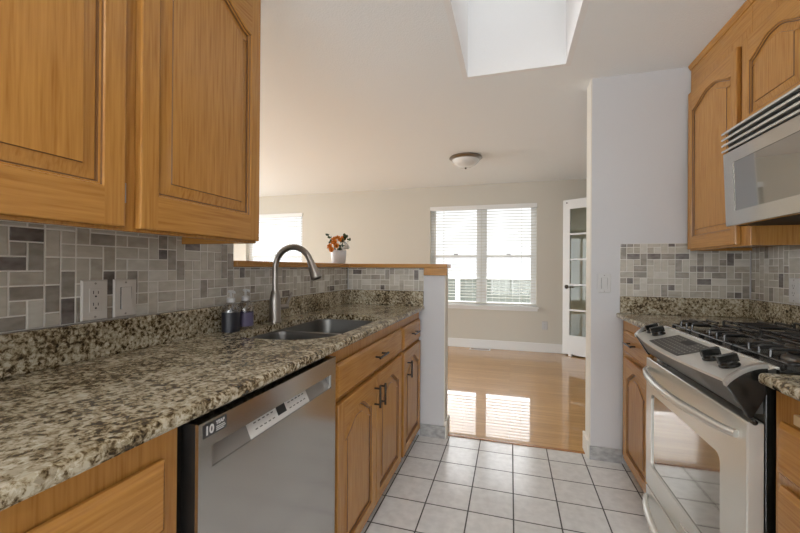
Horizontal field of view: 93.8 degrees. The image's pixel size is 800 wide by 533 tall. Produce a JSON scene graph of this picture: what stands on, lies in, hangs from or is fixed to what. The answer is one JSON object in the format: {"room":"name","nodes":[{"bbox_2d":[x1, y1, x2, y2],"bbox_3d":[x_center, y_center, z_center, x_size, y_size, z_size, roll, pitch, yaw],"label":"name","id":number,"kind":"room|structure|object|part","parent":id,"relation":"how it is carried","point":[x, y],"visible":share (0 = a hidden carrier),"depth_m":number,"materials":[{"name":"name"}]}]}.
{"room":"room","nodes":[
{"label":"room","id":0,"kind":"room"},
{"bbox_2d":[0,220,227,333],"bbox_3d":[-1.402,-0.066,-0.442,0.120,2.550,4.357,0,0,16],"label":"wall","id":1,"kind":"structure","parent":0,"point":[6,220],"depth_m":1.08,"materials":[{"name":"beige paint"}]},
{"bbox_2d":[0,0,260,244],"bbox_3d":[-0.882,-0.631,0.502,0.321,1.093,1.758,0,0,16],"label":"upper cabinet","id":2,"kind":"object","parent":1,"relation":"attached to","point":[136,116],"visible":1,"depth_m":0.88,"materials":[{"name":"brown wood"}]},
{"bbox_3d":[-0.681,-0.504,0.641,0.012,0.669,0.338,0,0,16],"label":"raised panel","id":3,"kind":"part","parent":2,"relation":"part of","materials":[{"name":"brown wood"}]},
{"bbox_3d":[-0.684,-0.526,0.642,0.018,0.873,0.426,0,0,16],"label":"door","id":4,"kind":"part","parent":2,"relation":"part of","materials":[{"name":"brown wood"}]},
{"bbox_3d":[-0.552,-0.524,1.087,0.018,0.873,0.433,0,0,16],"label":"door","id":5,"kind":"part","parent":2,"relation":"part of","materials":[{"name":"brown wood"}]},
{"bbox_3d":[-0.550,-0.502,1.086,0.012,0.669,0.345,0,0,16],"label":"raised panel","id":6,"kind":"part","parent":2,"relation":"part of","materials":[{"name":"brown wood"}]},
{"bbox_2d":[0,220,347,332],"bbox_3d":[-0.891,0.025,1.069,0.005,0.268,3.546,0,0,16],"label":"tile backsplash","id":7,"kind":"structure","parent":1,"relation":"attached to","point":[43,266],"depth_m":1.15,"materials":[{"name":"grey tile"}]},
{"bbox_2d":[80,280,107,321],"bbox_3d":[-0.880,0.097,1.079,0.008,0.116,0.072,0,0,16],"label":"wall outlet","id":8,"kind":"object","parent":7,"relation":"attached to","point":[93,293],"visible":1,"depth_m":1.07,"materials":[{"name":"grey plastic"}]},
{"bbox_2d":[89,288,101,311],"bbox_3d":[-0.878,0.097,1.079,0.003,0.067,0.033,0,0,16],"label":"receptacle","id":9,"kind":"object","parent":8,"relation":"attached to","point":[95,294],"depth_m":1.08,"materials":[{"name":"white plastic"}]},
{"bbox_2d":[112,279,135,317],"bbox_3d":[-0.853,0.098,1.164,0.013,0.116,0.072,0,0,16],"label":"light switch","id":10,"kind":"object","parent":7,"relation":"attached to","point":[124,290],"visible":1,"depth_m":1.16,"materials":[{"name":"grey plastic"}]},
{"bbox_2d":[233,267,449,438],"bbox_3d":[-0.244,0.616,2.172,0.868,1.217,1.320,0,0,16],"label":"wall","id":11,"kind":"structure","parent":0,"point":[433,337],"depth_m":2.59,"materials":[{"name":"grey paint"}]},
{"bbox_2d":[0,289,349,378],"bbox_3d":[-0.811,0.212,1.305,0.025,0.102,3.046,0,0,16],"label":"backsplash","id":12,"kind":"structure","parent":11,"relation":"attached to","point":[26,351],"depth_m":1.13,"materials":[{"name":"stone"}]},
{"bbox_2d":[233,260,450,275],"bbox_3d":[-0.249,0.018,2.186,0.893,0.079,1.333,0,0,16],"label":"ledge cap","id":13,"kind":"object","parent":11,"relation":"on","point":[429,269],"visible":0.84,"depth_m":2.56,"materials":[{"name":"brown wood"}]},
{"bbox_2d":[326,233,350,263],"bbox_3d":[-0.472,-0.139,2.843,0.163,0.234,0.144,1,0,-43],"label":"flower pot","id":14,"kind":"object","parent":13,"relation":"on","point":[339,255],"visible":1,"depth_m":2.82,"materials":[{"name":"white ceramic"}]},
{"bbox_3d":[-0.470,-0.073,2.861,0.120,0.102,0.120,0,0,16],"label":"pot","id":15,"kind":"part","parent":14,"relation":"part of","materials":[{"name":"white ceramic"}]},
{"bbox_2d":[348,268,423,290],"bbox_3d":[-0.108,0.089,2.691,0.572,0.158,0.005,0,0,16],"label":"tile backsplash","id":16,"kind":"structure","parent":11,"relation":"attached to","point":[411,279],"depth_m":2.69,"materials":[{"name":"grey tile"}]},
{"bbox_2d":[349,289,423,305],"bbox_3d":[-0.103,0.220,2.678,0.554,0.102,0.025,0,0,16],"label":"backsplash","id":17,"kind":"structure","parent":11,"relation":"attached to","point":[358,296],"depth_m":2.66,"materials":[{"name":"stone"}]},
{"bbox_2d":[420,423,444,438],"bbox_3d":[0.223,1.138,2.584,0.176,0.082,0.012,0,0,16],"label":"baseboard","id":18,"kind":"structure","parent":11,"relation":"attached to","point":[427,430],"depth_m":2.58,"materials":[{"name":"grey tile"}]},
{"bbox_2d":[448,434,584,453],"bbox_3d":[0.753,1.179,2.496,0.876,0.006,0.024,0,0,16],"label":"trim","id":19,"kind":"structure","parent":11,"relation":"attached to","point":[455,435],"depth_m":2.48,"materials":[{"name":"brown wood"}]},
{"bbox_2d":[233,179,586,343],"bbox_3d":[0.349,-0.037,5.796,7.983,2.550,0.140,0,0,16],"label":"wall","id":20,"kind":"structure","parent":0,"point":[393,226],"depth_m":5.58,"materials":[{"name":"beige paint"}]},
{"bbox_2d":[249,217,302,261],"bbox_3d":[-2.179,-0.147,6.512,1.188,1.510,0.170,0,0,16],"label":"window","id":21,"kind":"structure","parent":20,"relation":"in","point":[250,245],"depth_m":6.57,"materials":[{"name":"white plastic"}]},
{"bbox_2d":[247,213,302,261],"bbox_3d":[-2.184,-0.191,6.494,1.132,1.434,0.074,0,0,16],"label":"window blind","id":22,"kind":"object","parent":21,"relation":"attached to","point":[286,215],"visible":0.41,"depth_m":6.47,"materials":[{"name":"white paint"}]},
{"bbox_2d":[431,208,538,311],"bbox_3d":[1.201,-0.132,5.513,1.587,1.520,0.170,0,0,16],"label":"window","id":23,"kind":"structure","parent":20,"relation":"in","point":[481,248],"depth_m":5.54,"materials":[{"name":"white plastic"}]},
{"bbox_3d":[0.853,-0.164,5.679,0.674,1.370,0.040,0,0,16],"label":"sash","id":24,"kind":"part","parent":23,"relation":"part of","materials":[{"name":"glass"}]},
{"bbox_2d":[430,203,536,305],"bbox_3d":[1.196,-0.176,5.495,1.531,1.444,0.074,0,0,16],"label":"window blind","id":25,"kind":"object","parent":23,"relation":"attached to","point":[522,205],"visible":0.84,"depth_m":5.49,"materials":[{"name":"white paint"}]},
{"bbox_3d":[0.661,-0.155,5.663,0.003,1.380,0.055,0,0,16],"label":"ladder cord","id":26,"kind":"part","parent":25,"relation":"part of","materials":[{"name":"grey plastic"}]},
{"bbox_3d":[1.199,-0.152,5.504,0.003,1.380,0.055,0,0,16],"label":"ladder cord","id":27,"kind":"part","parent":25,"relation":"part of","materials":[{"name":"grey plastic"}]},
{"bbox_3d":[1.194,0.536,5.502,1.515,0.020,0.050,0,0,16],"label":"rail","id":28,"kind":"part","parent":25,"relation":"part of","materials":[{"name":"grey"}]},
{"bbox_3d":[1.736,-0.148,5.345,0.003,1.380,0.055,0,0,16],"label":"ladder cord","id":29,"kind":"part","parent":25,"relation":"part of","materials":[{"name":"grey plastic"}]},
{"bbox_3d":[1.189,0.597,5.487,1.587,0.062,0.120,0,0,16],"label":"sill","id":30,"kind":"part","parent":23,"relation":"part of","materials":[{"name":"white paint"}]},
{"bbox_3d":[1.585,-0.159,5.463,0.674,1.370,0.040,0,0,16],"label":"sash","id":31,"kind":"part","parent":23,"relation":"part of","materials":[{"name":"glass"}]},
{"bbox_2d":[448,338,564,353],"bbox_3d":[1.575,1.133,5.347,2.563,0.125,0.015,0,0,16],"label":"baseboard","id":32,"kind":"structure","parent":20,"relation":"attached to","point":[457,342],"depth_m":5.36,"materials":[{"name":"white paint"}]},
{"bbox_2d":[542,321,547,329],"bbox_3d":[2.021,0.826,5.220,0.072,0.116,0.008,0,0,16],"label":"wall outlet","id":33,"kind":"object","parent":20,"relation":"attached to","point":[544,324],"visible":1,"depth_m":5.22,"materials":[{"name":"grey plastic"}]},
{"bbox_2d":[259,0,745,196],"bbox_3d":[-0.866,-1.231,1.663,7.983,0.111,8.687,0,0,16],"label":"ceiling","id":34,"kind":"structure","parent":0,"point":[356,95],"depth_m":2.50,"materials":[{"name":"white paint"}]},
{"bbox_2d":[449,152,481,168],"bbox_3d":[0.708,-1.117,4.030,0.352,0.135,0.352,0,0,16],"label":"ceiling light","id":35,"kind":"object","parent":34,"relation":"attached to","point":[465,160],"visible":1,"depth_m":3.93,"materials":[{"name":"white glass"}]},
{"bbox_3d":[0.708,-1.106,4.030,0.292,0.082,0.292,0,0,16],"label":"lamp shade","id":36,"kind":"part","parent":35,"relation":"part of","materials":[{"name":"white glass"}]},
{"bbox_2d":[443,0,589,79],"bbox_3d":[0.520,-1.484,1.663,0.617,0.636,1.230,0,0,16],"label":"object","id":37,"kind":"structure","parent":34,"relation":"attached to","point":[491,37],"depth_m":2.20,"materials":[{"name":"white paint"}]},
{"bbox_2d":[361,346,650,532],"bbox_3d":[-0.896,1.194,1.608,7.983,0.050,8.587,0,0,16],"label":"floor","id":38,"kind":"structure","parent":0,"point":[453,484],"depth_m":2.20,"materials":[{"name":"grey tile"}]},
{"bbox_2d":[0,428,176,532],"bbox_3d":[-0.819,0.727,0.326,0.568,0.874,0.968,0,0,16],"label":"base cabinet","id":39,"kind":"object","parent":38,"relation":"on","point":[135,490],"visible":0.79,"depth_m":0.59,"materials":[{"name":"brown wood"}]},
{"bbox_3d":[-0.485,0.413,0.481,0.018,0.130,0.412,0,0,16],"label":"drawer","id":40,"kind":"part","parent":39,"relation":"part of","materials":[{"name":"brown wood"}]},
{"bbox_2d":[0,289,423,510],"bbox_3d":[-0.541,0.228,1.229,0.586,0.132,3.052,0,0,16],"label":"countertop","id":41,"kind":"structure","parent":39,"relation":"on","point":[75,398],"depth_m":0.91,"materials":[{"name":"stone"}]},
{"bbox_2d":[221,290,239,332],"bbox_3d":[-0.687,0.180,1.518,0.069,0.169,0.069,0,0,16],"label":"soap bottle","id":42,"kind":"object","parent":41,"relation":"on","point":[230,320],"visible":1,"depth_m":1.50,"materials":[{"name":"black plastic"}]},
{"bbox_2d":[237,289,253,328],"bbox_3d":[-0.663,0.180,1.605,0.068,0.169,0.067,0,0,16],"label":"soap bottle","id":43,"kind":"object","parent":41,"relation":"on","point":[246,317],"visible":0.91,"depth_m":1.59,"materials":[{"name":"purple plastic"}]},
{"bbox_2d":[268,244,321,321],"bbox_3d":[-0.487,0.080,1.812,0.275,0.373,0.141,0,0,16],"label":"faucet","id":44,"kind":"object","parent":41,"relation":"on","point":[275,306],"visible":1,"depth_m":1.78,"materials":[{"name":"silver metal"}]},
{"bbox_3d":[-0.576,0.172,1.863,0.027,0.084,0.099,0,0,27],"label":"lever","id":45,"kind":"part","parent":44,"relation":"part of","materials":[{"name":"silver metal"}]},
{"bbox_3d":[-0.511,0.010,1.778,0.217,0.233,0.029,0,0,16],"label":"spout","id":46,"kind":"part","parent":44,"relation":"part of","materials":[{"name":"silver metal"}]},
{"bbox_2d":[250,319,373,339],"bbox_3d":[-0.373,0.392,1.725,0.421,0.190,0.790,0,0,16],"label":"sink","id":47,"kind":"object","parent":41,"relation":"in","point":[320,328],"visible":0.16,"depth_m":1.97,"materials":[{"name":"silver metal"}]},
{"bbox_3d":[-0.434,0.387,1.521,0.366,0.178,0.305,0,0,16],"label":"bowl","id":48,"kind":"part","parent":47,"relation":"part of","materials":[{"name":"silver metal"}]},
{"bbox_3d":[-0.320,0.393,1.882,0.380,0.188,0.401,0,0,16],"label":"bowl","id":49,"kind":"part","parent":47,"relation":"part of","materials":[{"name":"silver metal"}]},
{"bbox_2d":[176,356,335,532],"bbox_3d":[-0.584,0.735,1.088,0.571,0.867,0.610,0,0,16],"label":"dishwasher","id":50,"kind":"object","parent":38,"relation":"on","point":[262,460],"visible":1,"depth_m":0.93,"materials":[{"name":"silver metal"}]},
{"bbox_2d":[176,425,181,532],"bbox_3d":[-0.605,0.690,1.094,0.528,0.778,0.610,0,0,16],"label":"tub","id":51,"kind":"object","parent":50,"relation":"in","point":[179,429],"depth_m":0.74,"materials":[{"name":"black"}]},
{"bbox_3d":[-0.324,0.387,1.018,0.025,0.052,0.533,0,0,16],"label":"pocket handle","id":52,"kind":"part","parent":50,"relation":"part of","materials":[{"name":"silver metal"}]},
{"bbox_2d":[328,321,401,532],"bbox_3d":[-0.365,0.735,1.803,0.602,0.874,0.874,0,0,16],"label":"base cabinet","id":53,"kind":"object","parent":38,"relation":"on","point":[368,393],"visible":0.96,"depth_m":1.61,"materials":[{"name":"brown wood"}]},
{"bbox_3d":[-0.175,0.804,1.537,0.018,0.606,0.401,0,0,16],"label":"door","id":54,"kind":"part","parent":53,"relation":"part of","materials":[{"name":"brown wood"}]},
{"bbox_3d":[-0.172,0.809,1.537,0.012,0.501,0.305,0,0,16],"label":"raised panel","id":55,"kind":"part","parent":53,"relation":"part of","materials":[{"name":"brown wood"}]},
{"bbox_3d":[-0.137,0.707,1.736,0.019,0.817,0.874,0,0,16],"label":"frame","id":56,"kind":"part","parent":53,"relation":"part of","materials":[{"name":"brown wood"}]},
{"bbox_3d":[-0.114,0.419,1.736,0.018,0.130,0.824,0,0,16],"label":"drawer","id":57,"kind":"part","parent":53,"relation":"part of","materials":[{"name":"brown wood"}]},
{"bbox_3d":[-0.100,0.589,1.695,0.033,0.100,0.011,0,0,16],"label":"bar pull","id":58,"kind":"part","parent":53,"relation":"part of","materials":[{"name":"brown metal"}]},
{"bbox_3d":[-0.083,0.414,1.748,0.033,0.011,0.120,0,0,16],"label":"bar pull","id":59,"kind":"part","parent":53,"relation":"part of","materials":[{"name":"brown metal"}]},
{"bbox_3d":[-0.079,0.599,1.764,0.033,0.100,0.011,0,0,16],"label":"bar pull","id":60,"kind":"part","parent":53,"relation":"part of","materials":[{"name":"brown metal"}]},
{"bbox_3d":[-0.058,0.806,1.932,0.018,0.606,0.412,0,0,16],"label":"door","id":61,"kind":"part","parent":53,"relation":"part of","materials":[{"name":"brown wood"}]},
{"bbox_3d":[-0.055,0.810,1.931,0.012,0.501,0.316,0,0,16],"label":"raised panel","id":62,"kind":"part","parent":53,"relation":"part of","materials":[{"name":"brown wood"}]},
{"bbox_2d":[399,312,420,457],"bbox_3d":[-0.174,0.738,2.450,0.602,0.874,0.472,0,0,16],"label":"base cabinet","id":63,"kind":"object","parent":38,"relation":"on","point":[410,351],"visible":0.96,"depth_m":2.31,"materials":[{"name":"brown wood"}]},
{"bbox_3d":[0.054,0.711,2.383,0.019,0.817,0.472,0,0,16],"label":"frame","id":64,"kind":"part","parent":63,"relation":"part of","materials":[{"name":"brown wood"}]},
{"bbox_3d":[0.060,0.612,2.237,0.033,0.100,0.011,0,0,16],"label":"bar pull","id":65,"kind":"part","parent":63,"relation":"part of","materials":[{"name":"brown metal"}]},
{"bbox_3d":[0.075,0.422,2.375,0.018,0.130,0.418,0,0,16],"label":"drawer","id":66,"kind":"part","parent":63,"relation":"part of","materials":[{"name":"brown wood"}]},
{"bbox_3d":[0.075,0.813,2.373,0.012,0.501,0.322,0,0,16],"label":"raised panel","id":67,"kind":"part","parent":63,"relation":"part of","materials":[{"name":"brown wood"}]},
{"bbox_2d":[623,320,655,492],"bbox_3d":[1.535,0.748,1.899,0.684,0.874,0.550,0,0,16],"label":"base cabinet","id":68,"kind":"object","parent":38,"relation":"on","point":[635,356],"visible":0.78,"depth_m":1.98,"materials":[{"name":"brown wood"}]},
{"bbox_3d":[1.230,0.422,2.007,0.033,0.011,0.120,0,0,16],"label":"bar pull","id":69,"kind":"part","parent":68,"relation":"part of","materials":[{"name":"brown metal"}]},
{"bbox_3d":[1.241,0.813,1.962,0.018,0.586,0.415,0,0,16],"label":"door","id":70,"kind":"part","parent":68,"relation":"part of","materials":[{"name":"brown wood"}]},
{"bbox_3d":[1.239,0.813,1.963,0.012,0.489,0.319,0,0,16],"label":"raised panel","id":71,"kind":"part","parent":68,"relation":"part of","materials":[{"name":"brown wood"}]},
{"bbox_3d":[1.244,0.430,1.964,0.018,0.128,0.415,0,0,16],"label":"drawer","id":72,"kind":"part","parent":68,"relation":"part of","materials":[{"name":"brown wood"}]},
{"bbox_3d":[1.268,0.718,1.978,0.019,0.817,0.550,0,0,16],"label":"frame","id":73,"kind":"part","parent":68,"relation":"part of","materials":[{"name":"brown wood"}]},
{"bbox_2d":[616,296,799,331],"bbox_3d":[1.439,0.242,1.527,0.667,0.132,1.346,0,0,16],"label":"countertop","id":74,"kind":"structure","parent":68,"relation":"on","point":[639,311],"depth_m":2.09,"materials":[{"name":"stone"}]},
{"bbox_2d":[620,296,748,317],"bbox_3d":[1.636,0.231,2.160,0.648,0.102,0.019,0,0,16],"label":"backsplash","id":75,"kind":"structure","parent":74,"relation":"on","point":[715,307],"depth_m":2.15,"materials":[{"name":"stone"}]},
{"bbox_2d":[749,299,799,327],"bbox_3d":[1.746,0.229,1.426,0.020,0.102,1.326,0,0,16],"label":"backsplash","id":76,"kind":"structure","parent":74,"relation":"on","point":[773,312],"depth_m":1.86,"materials":[{"name":"stone"}]},
{"bbox_2d":[634,319,799,532],"bbox_3d":[1.286,0.704,1.265,0.713,0.954,0.777,0,0,16],"label":"gas range","id":77,"kind":"object","parent":38,"relation":"on","point":[711,421],"visible":1,"depth_m":1.20,"materials":[{"name":"white metal"}]},
{"bbox_3d":[0.986,1.030,1.363,0.076,0.027,0.706,0,0,16],"label":"handle","id":78,"kind":"part","parent":77,"relation":"part of","materials":[{"name":"silver metal"}]},
{"bbox_3d":[1.116,0.272,1.655,0.058,0.047,0.052,0,0,16],"label":"knob","id":79,"kind":"part","parent":77,"relation":"part of","materials":[{"name":"black plastic"}]},
{"bbox_3d":[1.090,0.272,1.583,0.057,0.046,0.052,0,0,16],"label":"knob","id":80,"kind":"part","parent":77,"relation":"part of","materials":[{"name":"black plastic"}]},
{"bbox_3d":[1.035,1.068,1.344,0.036,0.155,0.762,0,0,16],"label":"storage drawer","id":81,"kind":"part","parent":77,"relation":"part of","materials":[{"name":"silver metal"}]},
{"bbox_3d":[0.989,0.459,1.365,0.080,0.029,0.707,0,0,16],"label":"handle","id":82,"kind":"part","parent":77,"relation":"part of","materials":[{"name":"silver metal"}]},
{"bbox_3d":[1.038,0.698,1.345,0.036,0.571,0.762,0,0,16],"label":"oven door","id":83,"kind":"part","parent":77,"relation":"part of","materials":[{"name":"silver metal"}]},
{"bbox_3d":[1.018,0.329,1.352,0.146,0.123,0.738,0,0,16],"label":"control panel","id":84,"kind":"part","parent":77,"relation":"part of","materials":[{"name":"silver metal"}]},
{"bbox_3d":[0.963,0.270,1.159,0.057,0.046,0.052,0,0,16],"label":"knob","id":85,"kind":"part","parent":77,"relation":"part of","materials":[{"name":"black plastic"}]},
{"bbox_3d":[0.943,0.269,1.076,0.058,0.046,0.052,0,0,16],"label":"knob","id":86,"kind":"part","parent":77,"relation":"part of","materials":[{"name":"black plastic"}]},
{"bbox_2d":[664,319,799,374],"bbox_3d":[1.359,0.256,1.252,0.570,0.056,0.760,0,0,16],"label":"cooktop","id":87,"kind":"object","parent":77,"relation":"in","point":[780,350],"depth_m":1.27,"materials":[{"name":"black"}]},
{"bbox_2d":[776,391,799,532],"bbox_3d":[1.107,0.741,0.392,0.650,0.874,0.986,0,0,16],"label":"base cabinet","id":88,"kind":"object","parent":38,"relation":"on","point":[787,408],"visible":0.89,"depth_m":0.89,"materials":[{"name":"brown wood"}]},
{"bbox_2d":[758,373,799,400],"bbox_3d":[1.099,0.237,0.377,0.667,0.132,1.049,0,0,16],"label":"countertop","id":89,"kind":"structure","parent":88,"relation":"on","point":[789,385],"depth_m":0.90,"materials":[{"name":"stone"}]},
{"bbox_3d":[0.814,0.656,0.513,0.018,0.242,0.852,0,0,16],"label":"drawer","id":90,"kind":"part","parent":88,"relation":"part of","materials":[{"name":"brown wood"}]},
{"bbox_3d":[0.815,0.444,0.514,0.018,0.130,0.852,0,0,16],"label":"drawer","id":91,"kind":"part","parent":88,"relation":"part of","materials":[{"name":"brown wood"}]},
{"bbox_2d":[585,67,750,463],"bbox_3d":[1.582,-0.038,2.256,0.811,2.550,0.130,0,0,16],"label":"wall pillar","id":92,"kind":"structure","parent":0,"point":[637,123],"depth_m":2.26,"materials":[{"name":"grey paint"}]},
{"bbox_2d":[583,431,588,458],"bbox_3d":[1.179,1.127,2.373,0.015,0.115,0.144,0,0,16],"label":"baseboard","id":93,"kind":"structure","parent":92,"relation":"attached to","point":[585,438],"depth_m":2.34,"materials":[{"name":"white paint"}]},
{"bbox_2d":[598,274,610,292],"bbox_3d":[1.246,0.103,2.280,0.072,0.116,0.013,0,0,16],"label":"light switch","id":94,"kind":"object","parent":92,"relation":"attached to","point":[604,280],"visible":1,"depth_m":2.28,"materials":[{"name":"grey plastic"}]},
{"bbox_2d":[590,446,621,463],"bbox_3d":[1.251,1.144,2.275,0.176,0.082,0.011,0,0,16],"label":"baseboard","id":95,"kind":"structure","parent":92,"relation":"attached to","point":[612,455],"depth_m":2.27,"materials":[{"name":"grey tile"}]},
{"bbox_2d":[620,243,749,298],"bbox_3d":[1.636,0.022,2.169,0.641,0.314,0.005,0,0,16],"label":"tile backsplash","id":96,"kind":"structure","parent":92,"relation":"attached to","point":[658,269],"depth_m":2.17,"materials":[{"name":"grey tile"}]},
{"bbox_3d":[1.655,-0.041,0.860,0.120,2.550,8.587,0,0,16],"label":"wall","id":97,"kind":"structure","parent":0,"visible":0},
{"bbox_2d":[687,0,799,250],"bbox_3d":[1.724,-0.623,1.847,0.308,1.067,0.569,0,0,16],"label":"upper cabinet","id":98,"kind":"object","parent":97,"relation":"attached to","point":[715,96],"visible":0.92,"depth_m":1.86,"materials":[{"name":"brown wood"}]},
{"bbox_3d":[1.589,-0.547,1.916,0.012,0.773,0.394,0,0,16],"label":"raised panel","id":99,"kind":"part","parent":98,"relation":"part of","materials":[{"name":"brown wood"}]},
{"bbox_3d":[1.592,-0.543,1.915,0.018,0.891,0.480,0,0,16],"label":"door","id":100,"kind":"part","parent":98,"relation":"part of","materials":[{"name":"brown wood"}]},
{"bbox_3d":[1.593,-1.144,1.888,0.015,0.026,0.569,0,0,16],"label":"crown moulding","id":101,"kind":"part","parent":98,"relation":"part of","materials":[{"name":"brown wood"}]},
{"bbox_3d":[1.604,-0.565,1.882,0.019,0.949,0.569,0,0,16],"label":"frame","id":102,"kind":"part","parent":98,"relation":"part of","materials":[{"name":"brown wood"}]},
{"bbox_2d":[742,0,799,120],"bbox_3d":[1.539,-0.875,1.217,0.308,0.568,0.808,0,0,16],"label":"upper cabinet","id":103,"kind":"object","parent":97,"relation":"attached to","point":[771,52],"visible":0.91,"depth_m":1.48,"materials":[{"name":"brown wood"}]},
{"bbox_2d":[721,85,799,226],"bbox_3d":[1.467,-0.381,1.219,0.440,0.415,0.766,0,0,16],"label":"microwave","id":104,"kind":"object","parent":103,"relation":"attached to","point":[761,162],"visible":1,"depth_m":1.38,"materials":[{"name":"silver metal"}]},
{"bbox_3d":[1.500,-0.176,1.208,0.330,0.004,0.726,0,0,16],"label":"underside panel","id":105,"kind":"part","parent":104,"relation":"part of","materials":[{"name":"black"}]},
{"bbox_3d":[1.415,-0.817,1.236,0.019,0.450,0.775,0,0,16],"label":"frame","id":106,"kind":"part","parent":103,"relation":"part of","materials":[{"name":"brown wood"}]},
{"bbox_2d":[751,245,799,304],"bbox_3d":[1.474,0.016,0.471,0.005,0.314,3.339,0,0,16],"label":"tile backsplash","id":107,"kind":"structure","parent":97,"relation":"attached to","point":[772,267],"depth_m":1.89,"materials":[{"name":"grey tile"}]},
{"bbox_2d":[789,278,799,303],"bbox_3d":[1.843,0.112,1.749,0.008,0.116,0.072,0,0,16],"label":"wall outlet","id":108,"kind":"object","parent":107,"relation":"attached to","point":[794,283],"visible":1,"depth_m":1.74,"materials":[{"name":"grey plastic"}]},
{"bbox_2d":[791,283,795,297],"bbox_3d":[1.841,0.112,1.749,0.003,0.067,0.033,0,0,16],"label":"receptacle","id":109,"kind":"object","parent":108,"relation":"attached to","point":[793,285],"depth_m":1.75,"materials":[{"name":"white plastic"}]},
{"bbox_3d":[2.563,0.114,4.169,0.012,2.170,0.830,0,0,16],"label":"doorway","id":110,"kind":"structure","parent":97,"relation":"in","visible":0},
{"bbox_2d":[562,197,586,356],"bbox_3d":[2.440,0.149,4.830,0.088,2.099,0.711,1,0,-39],"label":"door","id":111,"kind":"structure","parent":110,"relation":"attached to","point":[571,344],"depth_m":5.05,"materials":[{"name":"white paint"}]},
{"label":"outside","id":112,"kind":"structure","parent":0,"visible":0},
{"bbox_3d":[4.095,1.671,17.415,26.000,0.050,24.263,0,0,16],"label":"ground","id":113,"kind":"structure","parent":112,"visible":0},
{"bbox_2d":[448,276,530,302],"bbox_3d":[1.034,0.908,8.632,15.100,1.385,0.150,0,0,16],"label":"fence","id":114,"kind":"object","parent":113,"relation":"on","point":[503,287],"visible":0.04,"depth_m":8.33,"materials":[{"name":"grey wood"}]},
{"bbox_3d":[1.315,0.928,8.523,0.100,1.350,0.100,0,0,16],"label":"post","id":115,"kind":"part","parent":114,"relation":"part of","materials":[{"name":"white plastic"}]},
{"bbox_3d":[1.000,0.243,8.681,15.000,0.055,0.080,0,0,16],"label":"rail","id":116,"kind":"part","parent":114,"relation":"part of","materials":[{"name":"white paint"}]}
]}

